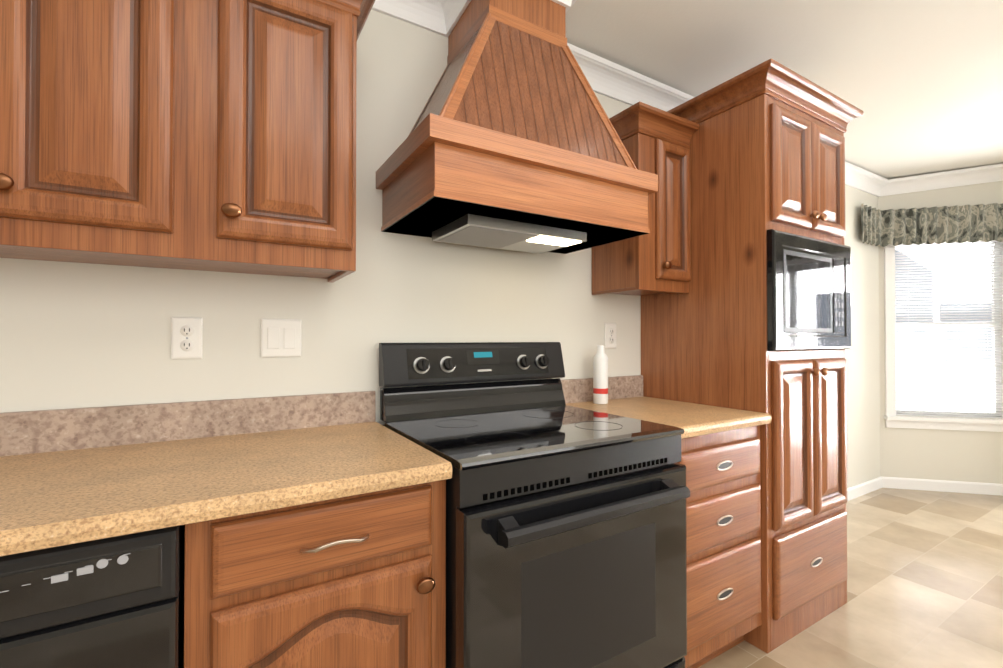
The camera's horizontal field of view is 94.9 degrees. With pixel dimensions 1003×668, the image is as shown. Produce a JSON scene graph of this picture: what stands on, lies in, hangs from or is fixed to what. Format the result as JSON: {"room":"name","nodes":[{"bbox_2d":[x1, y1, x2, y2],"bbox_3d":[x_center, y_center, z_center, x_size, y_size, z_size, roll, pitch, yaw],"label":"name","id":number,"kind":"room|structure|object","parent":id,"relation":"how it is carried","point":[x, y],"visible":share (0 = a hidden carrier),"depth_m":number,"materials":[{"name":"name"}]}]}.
{"room":"kitchen","nodes":[
{"label":"kitchen","id":0,"kind":"room"},
{"bbox_2d":[0,9,879,487],"bbox_3d":[-0.251,-0.333,1.794,7.670,3.100,0.120,0,-1,-31],"label":"wall","id":1,"kind":"structure","parent":0,"point":[80,335],"depth_m":1.59,"materials":[{"name":"white paint"}]},
{"bbox_2d":[171,317,202,358],"bbox_3d":[-0.902,0.012,1.319,0.075,0.120,0.010,0,-1,-31],"label":"outlet","id":2,"kind":"object","parent":1,"relation":"attached to","point":[186,337],"visible":1,"depth_m":1.32,"materials":[{"name":"white plastic"}]},
{"bbox_2d":[0,0,374,282],"bbox_3d":[-0.952,-0.574,1.087,1.247,0.797,0.364,0,-1,-31],"label":"upper cabinet","id":3,"kind":"object","parent":1,"relation":"attached to","point":[212,135],"visible":1,"depth_m":1.07,"materials":[{"name":"brown wood"}]},
{"bbox_2d":[261,319,301,357],"bbox_3d":[-0.691,0.013,1.446,0.116,0.120,0.010,0,-1,-31],"label":"double light switch","id":4,"kind":"object","parent":1,"relation":"attached to","point":[280,337],"visible":1,"depth_m":1.45,"materials":[{"name":"white plastic"}]},
{"bbox_2d":[376,0,657,253],"bbox_3d":[0.058,-0.817,1.627,0.868,0.986,0.492,0,-1,-31],"label":"range hood","id":5,"kind":"object","parent":1,"relation":"attached to","point":[513,141],"visible":1,"depth_m":1.47,"materials":[{"name":"brown wood"}]},
{"bbox_2d":[604,323,615,348],"bbox_3d":[0.519,0.009,2.180,0.075,0.120,0.010,0,-1,-31],"label":"outlet","id":6,"kind":"object","parent":1,"relation":"attached to","point":[609,335],"visible":1,"depth_m":2.17,"materials":[{"name":"white plastic"}]},
{"bbox_2d":[592,101,698,295],"bbox_3d":[0.616,-0.548,2.051,0.375,0.734,0.339,0,-1,-31],"label":"upper cabinet","id":7,"kind":"object","parent":1,"relation":"attached to","point":[657,258],"visible":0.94,"depth_m":1.95,"materials":[{"name":"brown wood"}]},
{"bbox_2d":[566,0,1002,179],"bbox_3d":[1.314,-1.575,-0.004,8.630,0.648,5.000,0,-1,-31],"label":"ceiling","id":8,"kind":"structure","parent":0,"point":[919,83],"depth_m":2.15,"materials":[{"name":"white paint"}]},
{"bbox_2d":[698,488,1002,667],"bbox_3d":[1.314,1.249,-0.032,8.630,0.100,5.000,0,-1,-31],"label":"floor","id":9,"kind":"structure","parent":0,"point":[924,578],"depth_m":2.16,"materials":[{"name":"tile"}]},
{"bbox_2d":[0,525,184,667],"bbox_3d":[-0.982,0.774,0.897,0.614,0.868,0.614,0,-1,-31],"label":"dishwasher","id":10,"kind":"object","parent":9,"relation":"on","point":[115,602],"visible":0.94,"depth_m":0.75,"materials":[{"name":"black"}]},
{"bbox_2d":[184,480,445,667],"bbox_3d":[-0.490,0.773,1.184,0.510,0.875,0.654,0,-1,-31],"label":"base cabinet","id":11,"kind":"object","parent":9,"relation":"on","point":[356,581],"visible":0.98,"depth_m":0.93,"materials":[{"name":"brown wood"}]},
{"bbox_2d":[0,391,451,556],"bbox_3d":[-1.284,0.260,0.716,2.352,0.143,0.640,0,-1,-31],"label":"countertop","id":12,"kind":"structure","parent":11,"relation":"on","point":[73,476],"depth_m":1.05,"materials":[{"name":"laminate"}]},
{"bbox_2d":[379,342,689,667],"bbox_3d":[0.093,0.622,1.470,0.768,1.184,0.719,0,-1,-31],"label":"range","id":13,"kind":"object","parent":9,"relation":"on","point":[566,536],"visible":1,"depth_m":1.25,"materials":[{"name":"black metal"}]},
{"bbox_2d":[676,425,761,667],"bbox_3d":[0.621,0.780,1.874,0.536,0.875,0.626,0,-1,-31],"label":"base cabinet","id":14,"kind":"object","parent":9,"relation":"on","point":[723,485],"visible":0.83,"depth_m":1.62,"materials":[{"name":"brown wood"}]},
{"bbox_2d":[561,375,771,438],"bbox_3d":[0.624,0.271,1.872,0.538,0.143,0.640,0,-1,-31],"label":"countertop","id":15,"kind":"structure","parent":14,"relation":"on","point":[626,398],"depth_m":1.85,"materials":[{"name":"laminate"}]},
{"bbox_2d":[593,345,607,403],"bbox_3d":[0.435,0.177,2.018,0.064,0.254,0.064,0,-1,-31],"label":"bottle","id":16,"kind":"object","parent":15,"relation":"on","point":[600,376],"visible":1,"depth_m":1.99,"materials":[{"name":"white plastic"}]},
{"bbox_2d":[641,58,863,653],"bbox_3d":[1.145,0.104,2.169,0.762,2.232,0.674,0,-1,-31],"label":"pantry cabinet","id":17,"kind":"object","parent":9,"relation":"on","point":[767,146],"visible":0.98,"depth_m":1.89,"materials":[{"name":"brown wood"}]},
{"bbox_2d":[767,229,850,350],"bbox_3d":[1.153,-0.164,2.159,0.638,0.464,0.590,0,-1,-31],"label":"microwave","id":18,"kind":"object","parent":17,"relation":"in","point":[808,293],"visible":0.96,"depth_m":1.87,"materials":[{"name":"black"}]},
{"bbox_2d":[878,181,1002,483],"bbox_3d":[3.541,-0.315,3.675,0.962,3.100,0.120,0,-1,14],"label":"wall","id":19,"kind":"structure","parent":0,"point":[956,455],"depth_m":3.63,"materials":[{"name":"white paint"}]},
{"bbox_2d":[372,0,1002,196],"bbox_3d":[1.314,-1.460,-0.005,8.230,0.618,4.600,0,-1,-31],"label":"crown molding","id":20,"kind":"structure","parent":19,"relation":"attached to","point":[610,79],"depth_m":2.22,"materials":[{"name":"white"}]},
{"bbox_2d":[847,476,1002,500],"bbox_3d":[1.314,1.156,-0.031,8.230,0.085,4.600,0,-1,-31],"label":"baseboard","id":21,"kind":"structure","parent":19,"relation":"attached to","point":[859,490],"depth_m":3.59,"materials":[{"name":"white wood"}]},
{"bbox_2d":[861,203,1002,246],"bbox_3d":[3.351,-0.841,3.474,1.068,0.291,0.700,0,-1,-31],"label":"window valance","id":22,"kind":"object","parent":19,"relation":"attached to","point":[950,225],"visible":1,"depth_m":3.56,"materials":[{"name":"fabric"}]},
{"bbox_2d":[884,240,1002,431],"bbox_3d":[3.533,-0.054,3.643,0.908,1.607,0.170,0,-1,14],"label":"window","id":23,"kind":"structure","parent":19,"relation":"in","point":[942,420],"depth_m":3.65,"materials":[{"name":"white"}]},
{"label":"outside","id":24,"kind":"structure","parent":0,"visible":0},
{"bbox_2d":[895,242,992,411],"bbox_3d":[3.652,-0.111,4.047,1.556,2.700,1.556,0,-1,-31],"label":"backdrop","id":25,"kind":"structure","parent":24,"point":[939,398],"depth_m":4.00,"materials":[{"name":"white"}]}
]}

